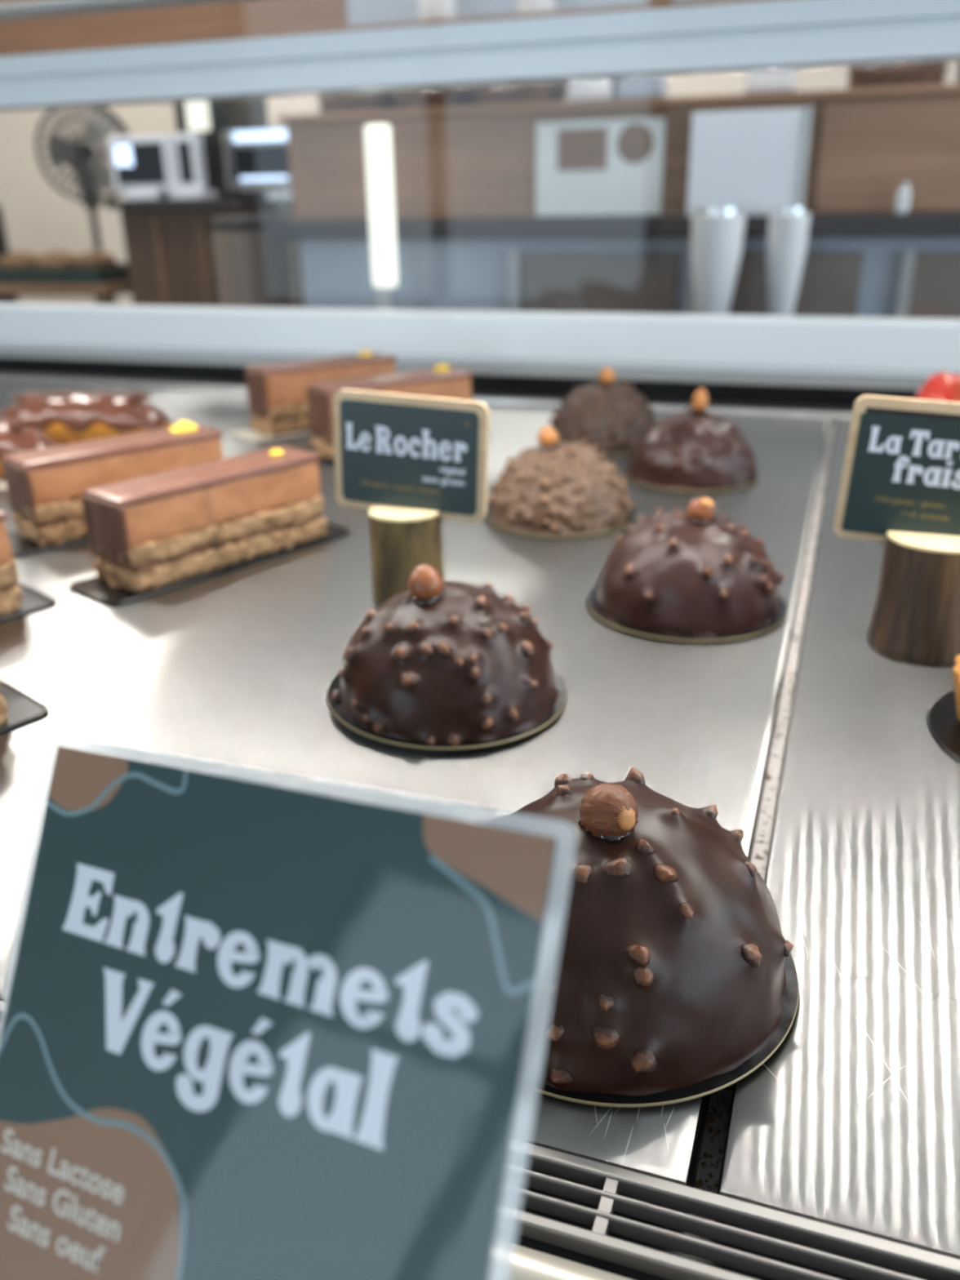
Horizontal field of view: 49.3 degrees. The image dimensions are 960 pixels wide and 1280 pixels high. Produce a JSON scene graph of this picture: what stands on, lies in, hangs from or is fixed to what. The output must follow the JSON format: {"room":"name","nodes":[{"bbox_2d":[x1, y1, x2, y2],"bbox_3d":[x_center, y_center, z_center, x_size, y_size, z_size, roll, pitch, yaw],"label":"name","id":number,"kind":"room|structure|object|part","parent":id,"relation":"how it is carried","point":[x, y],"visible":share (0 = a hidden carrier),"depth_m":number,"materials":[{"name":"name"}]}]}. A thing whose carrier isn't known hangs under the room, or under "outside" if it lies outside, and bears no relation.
{"room":"food shop","nodes":[
{"label":"food shop","id":0,"kind":"room"},
{"bbox_2d":[0,60,959,305],"bbox_3d":[0.486,-2.077,4.018,7.200,2.900,0.050,7,24,18],"label":"wall","id":1,"kind":"structure","parent":0,"point":[39,219],"depth_m":4.87,"materials":[{"name":"beige paint"}]},
{"bbox_2d":[0,0,772,56],"bbox_3d":[-0.329,-1.665,2.594,3.820,0.718,0.300,7,24,18],"label":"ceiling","id":2,"kind":"structure","parent":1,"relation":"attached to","point":[239,19],"depth_m":2.81,"materials":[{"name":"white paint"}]},
{"bbox_2d":[418,0,456,21],"bbox_3d":[-0.104,-1.570,2.540,0.090,0.152,0.090,7,24,18],"label":"storage jar","id":3,"kind":"object","parent":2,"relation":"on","point":[429,10],"visible":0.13,"depth_m":2.52,"materials":[{"name":"white ceramic"}]},
{"bbox_3d":[0.574,-1.700,2.382,1.950,0.460,0.015,7,24,18],"label":"grey panel","id":4,"kind":"part","parent":2,"relation":"part of","materials":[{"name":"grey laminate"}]},
{"bbox_2d":[517,0,555,13],"bbox_3d":[0.132,-1.542,2.463,0.090,0.152,0.090,7,24,18],"label":"storage jar","id":5,"kind":"object","parent":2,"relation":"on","point":[523,6],"visible":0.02,"depth_m":2.45,"materials":[{"name":"white ceramic"}]},
{"bbox_2d":[0,0,959,1279],"bbox_3d":[0.016,0.112,0.595,1.808,1.260,1.160,7,24,18],"label":"display case","id":6,"kind":"object","parent":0,"point":[815,366],"visible":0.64,"depth_m":0.91,"materials":[{"name":"grey metal"}]},
{"bbox_3d":[0.167,-0.535,0.812,1.800,0.008,0.040,7,24,18],"label":"glass shelf rail","id":7,"kind":"part","parent":6,"relation":"part of","materials":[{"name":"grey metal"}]},
{"bbox_2d":[0,735,556,1279],"bbox_3d":[-0.037,0.079,0.125,0.093,0.113,0.071,10,26,25],"label":"sign","id":8,"kind":"object","parent":6,"relation":"on","point":[251,1031],"visible":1,"depth_m":0.13,"materials":[{"name":"laminate"}]},
{"bbox_2d":[0,381,829,1232],"bbox_3d":[-0.301,-0.084,0.659,0.969,0.018,0.732,7,24,18],"label":"steel tray","id":9,"kind":"object","parent":6,"relation":"on","point":[234,670],"visible":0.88,"depth_m":0.39,"materials":[{"name":"grey metal"}]},
{"bbox_2d":[0,674,48,733],"bbox_3d":[-0.214,0.021,0.325,0.042,0.050,0.144,18,30,38],"label":"cake","id":10,"kind":"object","parent":9,"relation":"on","point":[18,708],"visible":1,"depth_m":0.37,"materials":[{"name":"black food"}]},
{"bbox_2d":[0,510,56,621],"bbox_3d":[-0.252,-0.021,0.426,0.042,0.051,0.144,18,30,38],"label":"cake","id":11,"kind":"object","parent":9,"relation":"on","point":[16,599],"visible":1,"depth_m":0.46,"materials":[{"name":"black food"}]},
{"bbox_2d":[0,417,58,488],"bbox_3d":[-0.342,-0.127,0.689,0.156,0.038,0.066,1,23,5],"label":"cake","id":12,"kind":"object","parent":9,"relation":"on","point":[15,436],"visible":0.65,"depth_m":0.67,"materials":[{"name":"brown food"}]},
{"bbox_2d":[0,391,173,445],"bbox_3d":[-0.295,-0.165,0.776,0.156,0.038,0.066,1,23,5],"label":"cake","id":13,"kind":"object","parent":9,"relation":"on","point":[68,417],"visible":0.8,"depth_m":0.76,"materials":[{"name":"brown food"}]},
{"bbox_2d":[1,420,222,556],"bbox_3d":[-0.199,-0.090,0.582,0.144,0.052,0.042,-21,30,-38],"label":"cake","id":14,"kind":"object","parent":9,"relation":"on","point":[45,486],"visible":0.55,"depth_m":0.55,"materials":[{"name":"brown food"}]},
{"bbox_2d":[68,445,348,606],"bbox_3d":[-0.132,-0.062,0.518,0.042,0.049,0.144,18,30,38],"label":"cake","id":15,"kind":"object","parent":9,"relation":"on","point":[151,535],"visible":1,"depth_m":0.50,"materials":[{"name":"brown food"}]},
{"bbox_2d":[230,349,396,442],"bbox_3d":[-0.125,-0.195,0.820,0.144,0.056,0.042,-17,28,-32],"label":"cake","id":16,"kind":"object","parent":9,"relation":"on","point":[277,395],"visible":0.56,"depth_m":0.80,"materials":[{"name":"beige food"}]},
{"bbox_2d":[306,364,490,466],"bbox_3d":[-0.061,-0.164,0.745,0.144,0.055,0.042,-15,27,-30],"label":"cake","id":17,"kind":"object","parent":9,"relation":"on","point":[444,381],"visible":0.44,"depth_m":0.72,"materials":[{"name":"brown food"}]},
{"bbox_2d":[368,506,444,604],"bbox_3d":[-0.032,-0.039,0.466,0.033,0.040,0.032,7,24,18],"label":"stand","id":18,"kind":"object","parent":9,"relation":"on","point":[402,540],"visible":0.84,"depth_m":0.45,"materials":[{"name":"gold metal"}]},
{"bbox_2d":[333,388,489,523],"bbox_3d":[-0.030,-0.079,0.450,0.072,0.054,0.004,7,24,18],"label":"name sign","id":19,"kind":"object","parent":18,"relation":"on","point":[397,451],"visible":1,"depth_m":0.45,"materials":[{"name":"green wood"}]},
{"bbox_2d":[326,564,566,750],"bbox_3d":[-0.012,-0.003,0.365,0.085,0.051,0.086,4,24,13],"label":"cake","id":20,"kind":"object","parent":9,"relation":"on","point":[439,664],"visible":1,"depth_m":0.34,"materials":[{"name":"black food"}]},
{"bbox_2d":[484,426,637,537],"bbox_3d":[0.044,-0.092,0.575,0.086,0.051,0.086,4,24,13],"label":"cake","id":21,"kind":"object","parent":9,"relation":"on","point":[553,488],"visible":1,"depth_m":0.55,"materials":[{"name":"brown food"}]},
{"bbox_2d":[549,366,657,456],"bbox_3d":[0.089,-0.166,0.742,0.086,0.055,0.086,9,25,23],"label":"cake","id":22,"kind":"object","parent":9,"relation":"on","point":[609,415],"visible":0.88,"depth_m":0.72,"materials":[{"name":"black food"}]},
{"bbox_2d":[485,766,799,1107],"bbox_3d":[0.029,0.053,0.234,0.086,0.051,0.086,9,25,23],"label":"cake","id":23,"kind":"object","parent":9,"relation":"on","point":[666,974],"visible":0.82,"depth_m":0.21,"materials":[{"name":"black food"}]},
{"bbox_2d":[586,497,787,642],"bbox_3d":[0.089,-0.038,0.446,0.086,0.050,0.086,9,25,23],"label":"cake","id":24,"kind":"object","parent":9,"relation":"on","point":[695,575],"visible":1,"depth_m":0.42,"materials":[{"name":"black food"}]},
{"bbox_2d":[622,388,760,492],"bbox_3d":[0.133,-0.129,0.652,0.086,0.055,0.086,9,25,23],"label":"cake","id":25,"kind":"object","parent":9,"relation":"on","point":[696,449],"visible":1,"depth_m":0.63,"materials":[{"name":"black food"}]},
{"bbox_3d":[0.146,-0.185,0.875,1.800,0.023,0.007,7,24,18],"label":"trim","id":26,"kind":"part","parent":6,"relation":"part of","materials":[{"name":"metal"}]},
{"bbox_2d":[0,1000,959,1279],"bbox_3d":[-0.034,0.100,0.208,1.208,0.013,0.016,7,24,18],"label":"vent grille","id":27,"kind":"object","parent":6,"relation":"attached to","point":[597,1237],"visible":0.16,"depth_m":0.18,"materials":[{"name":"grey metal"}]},
{"bbox_3d":[0.169,-0.480,0.839,1.800,0.043,0.043,7,24,18],"label":"rail","id":28,"kind":"part","parent":6,"relation":"part of","materials":[{"name":"silver metal"}]},
{"bbox_3d":[0.168,-0.260,0.915,1.800,0.045,0.036,7,24,18],"label":"rail","id":29,"kind":"part","parent":6,"relation":"part of","materials":[{"name":"silver metal"}]},
{"bbox_3d":[0.168,-0.369,0.874,1.800,0.188,0.004,7,24,18],"label":"glass","id":30,"kind":"part","parent":6,"relation":"part of","materials":[{"name":"clear glass"}]},
{"bbox_3d":[-0.104,0.101,0.206,1.800,0.016,0.027,7,24,18],"label":"rail","id":31,"kind":"part","parent":6,"relation":"part of","materials":[{"name":"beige metal"}]},
{"bbox_2d":[695,1086,730,1190],"bbox_3d":[0.101,0.046,0.356,0.006,0.002,0.351,7,24,18],"label":"crumbs","id":32,"kind":"object","parent":6,"relation":"on","point":[714,1116],"visible":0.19,"depth_m":0.22,"materials":[{"name":"brown food"}]},
{"bbox_2d":[711,418,959,1279],"bbox_3d":[0.498,0.010,0.401,0.740,0.018,0.732,7,24,18],"label":"steel tray","id":33,"kind":"object","parent":6,"relation":"on","point":[852,1122],"visible":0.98,"depth_m":0.25,"materials":[{"name":"grey metal"}]},
{"bbox_2d":[866,531,959,666],"bbox_3d":[0.173,-0.019,0.403,0.041,0.046,0.041,7,24,18],"label":"stand","id":34,"kind":"object","parent":33,"relation":"on","point":[915,620],"visible":0.99,"depth_m":0.39,"materials":[{"name":"gold metal"}]},
{"bbox_2d":[833,395,959,542],"bbox_3d":[0.172,-0.060,0.388,0.074,0.057,0.004,7,24,18],"label":"name sign","id":35,"kind":"object","parent":34,"relation":"on","point":[901,471],"visible":1,"depth_m":0.39,"materials":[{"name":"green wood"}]},
{"bbox_2d":[915,370,959,402],"bbox_3d":[0.311,-0.145,0.679,0.086,0.056,0.086,9,25,23],"label":"tart","id":36,"kind":"object","parent":33,"relation":"on","point":[944,386],"visible":0.31,"depth_m":0.66,"materials":[{"name":"red food"}]},
{"bbox_2d":[927,654,959,760],"bbox_3d":[0.191,0.023,0.334,0.086,0.022,0.086,7,24,18],"label":"tart","id":37,"kind":"object","parent":33,"relation":"on","point":[944,715],"visible":1,"depth_m":0.35,"materials":[{"name":"black"}]},
{"bbox_3d":[-0.617,0.582,1.576,7.200,0.050,6.900,7,24,18],"label":"floor","id":38,"kind":"structure","parent":0,"visible":0},
{"bbox_2d":[0,205,18,302],"bbox_3d":[-1.999,-1.181,4.269,0.522,1.120,0.546,7,24,18],"label":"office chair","id":39,"kind":"object","parent":38,"relation":"on","point":[4,247],"visible":0.02,"depth_m":4.12,"materials":[{"name":"black plastic"}]},
{"bbox_2d":[0,280,131,304],"bbox_3d":[-1.320,-0.685,3.371,0.730,0.905,0.390,7,24,18],"label":"side table","id":40,"kind":"object","parent":38,"relation":"on","point":[104,294],"visible":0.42,"depth_m":2.98,"materials":[{"name":"brown wood"}]},
{"bbox_2d":[0,262,129,284],"bbox_3d":[-1.319,-1.113,3.169,0.640,0.039,0.320,7,24,18],"label":"tray","id":41,"kind":"object","parent":40,"relation":"on","point":[120,273],"visible":0.49,"depth_m":2.99,"materials":[{"name":"teal plastic"}]},
{"bbox_2d":[0,250,39,269],"bbox_3d":[-1.395,-1.146,3.183,0.111,0.074,0.155,7,24,18],"label":"bread roll","id":42,"kind":"object","parent":41,"relation":"in","point":[14,259],"visible":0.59,"depth_m":3.13,"materials":[{"name":"beige food"}]},
{"bbox_2d":[36,249,77,269],"bbox_3d":[-1.262,-1.131,3.140,0.114,0.074,0.155,7,24,18],"label":"bread roll","id":43,"kind":"object","parent":41,"relation":"in","point":[55,260],"visible":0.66,"depth_m":3.09,"materials":[{"name":"beige food"}]},
{"bbox_2d":[73,250,117,269],"bbox_3d":[-1.141,-1.115,3.099,0.111,0.072,0.151,7,24,18],"label":"bread roll","id":44,"kind":"object","parent":41,"relation":"in","point":[89,260],"visible":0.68,"depth_m":3.05,"materials":[{"name":"beige food"}]},
{"bbox_3d":[-1.066,-0.585,3.164,0.040,0.875,0.040,7,24,18],"label":"leg","id":45,"kind":"part","parent":40,"relation":"part of","materials":[{"name":"brown wood"}]},
{"bbox_2d":[35,106,130,251],"bbox_3d":[-1.492,-1.332,4.186,0.399,1.466,0.401,-12,25,-24],"label":"pedestal fan","id":46,"kind":"object","parent":38,"relation":"on","point":[93,176],"visible":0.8,"depth_m":3.83,"materials":[{"name":"grey metal"}]},
{"bbox_3d":[-1.518,-1.780,3.803,0.110,0.112,0.029,-13,26,-27],"label":"blade","id":47,"kind":"part","parent":46,"relation":"part of","materials":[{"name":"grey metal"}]},
{"bbox_3d":[-1.396,-1.872,3.837,0.119,0.116,0.029,-6,23,-11],"label":"blade","id":48,"kind":"part","parent":46,"relation":"part of","materials":[{"name":"grey metal"}]},
{"bbox_3d":[-1.399,-1.733,3.898,0.111,0.121,0.028,-22,31,-40],"label":"blade","id":49,"kind":"part","parent":46,"relation":"part of","materials":[{"name":"grey metal"}]},
{"bbox_2d":[105,197,305,307],"bbox_3d":[-0.722,-0.755,3.232,0.430,1.122,0.530,7,24,18],"label":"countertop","id":50,"kind":"structure","parent":38,"relation":"on","point":[169,247],"depth_m":2.87,"materials":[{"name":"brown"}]},
{"bbox_2d":[107,133,178,199],"bbox_3d":[-0.909,-1.281,2.839,0.190,0.160,0.080,7,24,18],"label":"microwave","id":51,"kind":"object","parent":50,"relation":"on","point":[143,166],"visible":0.94,"depth_m":2.81,"materials":[{"name":"white"}]},
{"bbox_2d":[169,133,217,199],"bbox_3d":[-0.776,-1.270,2.806,0.100,0.160,0.080,7,24,18],"label":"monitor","id":52,"kind":"object","parent":50,"relation":"on","point":[188,148],"visible":0.98,"depth_m":2.79,"materials":[{"name":"white plastic"}]},
{"bbox_3d":[-0.777,-1.278,2.800,0.077,0.140,0.035,7,24,18],"label":"frame","id":53,"kind":"part","parent":52,"relation":"part of","materials":[{"name":"white plastic"}]},
{"bbox_2d":[165,97,268,198],"bbox_3d":[-0.732,-1.428,3.020,0.310,0.283,0.260,7,24,18],"label":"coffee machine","id":54,"kind":"object","parent":50,"relation":"on","point":[208,118],"visible":0.34,"depth_m":2.92,"materials":[{"name":"grey metal"}]},
{"bbox_3d":[-0.755,-1.513,2.917,0.310,0.015,0.030,7,24,18],"label":"spout arm","id":55,"kind":"part","parent":54,"relation":"part of","materials":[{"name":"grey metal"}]},
{"bbox_2d":[209,213,297,307],"bbox_3d":[-0.565,-0.564,2.824,0.198,1.084,0.198,7,24,18],"label":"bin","id":56,"kind":"object","parent":38,"relation":"on","point":[253,269],"visible":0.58,"depth_m":2.58,"materials":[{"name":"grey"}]},
{"bbox_3d":[-0.574,-1.047,2.619,0.198,0.034,0.198,7,24,18],"label":"lid","id":57,"kind":"part","parent":56,"relation":"part of","materials":[{"name":"grey metal"}]},
{"bbox_2d":[266,191,298,307],"bbox_3d":[-0.380,-0.749,3.188,0.235,1.134,0.450,7,24,18],"label":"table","id":58,"kind":"object","parent":38,"relation":"on","point":[282,199],"visible":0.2,"depth_m":2.83,"materials":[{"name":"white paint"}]},
{"bbox_2d":[222,126,291,193],"bbox_3d":[-0.524,-1.358,2.970,0.270,0.160,0.365,7,24,18],"label":"oven","id":59,"kind":"object","parent":58,"relation":"on","point":[256,159],"visible":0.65,"depth_m":2.83,"materials":[{"name":"white metal"}]},
{"bbox_3d":[-0.577,-1.295,2.831,0.200,0.075,0.008,7,24,18],"label":"door glass","id":60,"kind":"part","parent":59,"relation":"part of","materials":[{"name":"grey glass"}]},
{"bbox_3d":[-0.580,-1.238,2.841,0.200,0.012,0.015,7,24,18],"label":"handle","id":61,"kind":"part","parent":59,"relation":"part of","materials":[{"name":"silver metal"}]},
{"bbox_3d":[-0.525,-0.679,3.053,0.030,1.115,0.030,7,24,18],"label":"leg","id":62,"kind":"part","parent":58,"relation":"part of","materials":[{"name":"grey metal"}]},
{"bbox_2d":[364,124,397,309],"bbox_3d":[-0.183,-0.448,2.322,0.054,1.248,0.090,7,24,18],"label":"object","id":63,"kind":"structure","parent":38,"relation":"on","point":[377,137],"depth_m":2.10,"materials":[{"name":"white plastic"}]},
{"bbox_2d":[266,212,959,318],"bbox_3d":[0.535,-0.427,2.466,1.890,1.072,0.610,7,24,18],"label":"counter","id":64,"kind":"object","parent":38,"relation":"on","point":[865,264],"depth_m":2.11,"materials":[{"name":"grey laminate"}]},
{"bbox_2d":[266,212,959,239],"bbox_3d":[0.526,-0.903,2.264,1.890,0.037,0.610,7,24,18],"label":"countertop","id":65,"kind":"structure","parent":64,"relation":"on","point":[932,224],"depth_m":2.07,"materials":[{"name":"grey"}]},
{"bbox_2d":[276,83,959,220],"bbox_3d":[0.516,-1.008,2.193,1.850,0.209,0.460,7,24,18],"label":"wall panel","id":66,"kind":"object","parent":64,"relation":"on","point":[470,162],"visible":0.66,"depth_m":2.06,"materials":[{"name":"brown wood"}]},
{"bbox_2d":[317,90,396,113],"bbox_3d":[-0.253,-1.199,2.295,0.166,0.094,0.224,7,24,18],"label":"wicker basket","id":67,"kind":"object","parent":66,"relation":"on","point":[381,100],"visible":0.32,"depth_m":2.22,"materials":[{"name":"wicker"}]},
{"bbox_2d":[395,85,475,110],"bbox_3d":[-0.088,-1.182,2.241,0.156,0.099,0.224,7,24,18],"label":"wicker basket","id":68,"kind":"object","parent":66,"relation":"on","point":[460,96],"visible":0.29,"depth_m":2.17,"materials":[{"name":"wicker"}]},
{"bbox_2d":[473,80,567,106],"bbox_3d":[0.087,-1.166,2.182,0.176,0.109,0.224,7,24,18],"label":"wicker basket","id":69,"kind":"object","parent":66,"relation":"on","point":[552,91],"visible":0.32,"depth_m":2.11,"materials":[{"name":"wicker"}]},
{"bbox_2d":[565,78,617,102],"bbox_3d":[0.228,-1.144,2.104,0.094,0.119,0.084,7,24,18],"label":"storage box","id":70,"kind":"object","parent":66,"relation":"on","point":[597,89],"visible":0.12,"depth_m":2.08,"materials":[{"name":"white fabric"}]},
{"bbox_2d":[536,117,666,216],"bbox_3d":[0.236,-0.937,2.079,0.256,0.172,0.011,7,24,18],"label":"poster","id":71,"kind":"object","parent":66,"relation":"attached to","point":[615,166],"visible":1,"depth_m":2.07,"materials":[{"name":"white paper"}]},
{"bbox_2d":[276,83,959,123],"bbox_3d":[0.514,-1.097,2.155,1.850,0.014,0.460,7,24,18],"label":"shelf","id":72,"kind":"object","parent":66,"relation":"attached to","point":[940,93],"depth_m":2.00,"materials":[{"name":"white wood"}]},
{"bbox_2d":[614,75,667,99],"bbox_3d":[0.323,-1.133,2.074,0.094,0.119,0.084,7,24,18],"label":"storage box","id":73,"kind":"object","parent":66,"relation":"on","point":[642,87],"visible":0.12,"depth_m":2.05,"materials":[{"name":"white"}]},
{"bbox_3d":[0.383,-0.928,2.029,0.049,0.195,0.012,7,24,18],"label":"post","id":74,"kind":"part","parent":66,"relation":"part of","materials":[{"name":"brown wood"}]},
{"bbox_2d":[743,68,797,93],"bbox_3d":[0.559,-1.105,1.997,0.094,0.119,0.084,7,24,18],"label":"storage box","id":75,"kind":"object","parent":66,"relation":"on","point":[782,80],"visible":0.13,"depth_m":1.98,"materials":[{"name":"white fabric"}]},
{"bbox_3d":[0.971,-0.858,1.841,0.720,0.190,0.009,7,24,18],"label":"cabinet door","id":76,"kind":"part","parent":66,"relation":"part of","materials":[{"name":"brown wood"}]},
{"bbox_2d":[847,61,947,88],"bbox_3d":[0.782,-1.093,1.954,0.186,0.129,0.224,7,24,18],"label":"wicker basket","id":77,"kind":"object","parent":66,"relation":"on","point":[919,73],"visible":0.21,"depth_m":1.88,"materials":[{"name":"brown wicker"}]},
{"bbox_2d":[956,60,959,83],"bbox_3d":[0.966,-1.071,1.894,0.186,0.129,0.224,7,24,18],"label":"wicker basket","id":78,"kind":"object","parent":66,"relation":"on","point":[958,64],"visible":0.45,"depth_m":1.97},
{"bbox_3d":[0.596,-0.511,2.104,1.063,0.508,0.015,7,24,18],"label":"panel","id":79,"kind":"part","parent":64,"relation":"part of","materials":[{"name":"grey"}]},
{"bbox_2d":[686,106,813,216],"bbox_3d":[0.501,-0.891,1.956,0.216,0.181,0.018,7,24,18],"label":"board","id":80,"kind":"object","parent":64,"relation":"on","point":[756,162],"visible":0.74,"depth_m":1.95,"materials":[{"name":"white"}]},
{"bbox_2d":[894,182,911,213],"bbox_3d":[0.765,-0.799,1.891,0.023,0.054,0.020,7,24,18],"label":"bottle","id":81,"kind":"object","parent":64,"relation":"on","point":[903,198],"visible":1,"depth_m":1.88,"materials":[{"name":"white plastic"}]},
{"bbox_3d":[0.488,-0.195,2.175,0.350,0.874,0.120,7,24,18],"label":"shelf","id":82,"kind":"object","parent":38,"relation":"on","visible":0},
{"bbox_2d":[690,206,746,315],"bbox_3d":[0.444,-0.700,1.973,0.099,0.214,0.099,7,24,18],"label":"cup stack","id":83,"kind":"object","parent":82,"relation":"on","point":[717,233],"visible":0.8,"depth_m":1.93,"materials":[{"name":"white plastic"}]},
{"bbox_3d":[0.442,-0.794,1.934,0.085,0.012,0.085,7,24,18],"label":"lid","id":84,"kind":"part","parent":83,"relation":"part of","materials":[{"name":"silver metal"}]},
{"bbox_2d":[767,205,810,315],"bbox_3d":[0.564,-0.686,1.934,0.072,0.214,0.072,7,24,18],"label":"cup stack","id":85,"kind":"object","parent":82,"relation":"on","point":[788,225],"visible":0.8,"depth_m":1.90,"materials":[{"name":"white plastic"}]},
{"bbox_3d":[0.562,-0.779,1.895,0.062,0.012,0.062,7,24,18],"label":"lid","id":86,"kind":"part","parent":85,"relation":"part of","materials":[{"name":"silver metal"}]}
]}

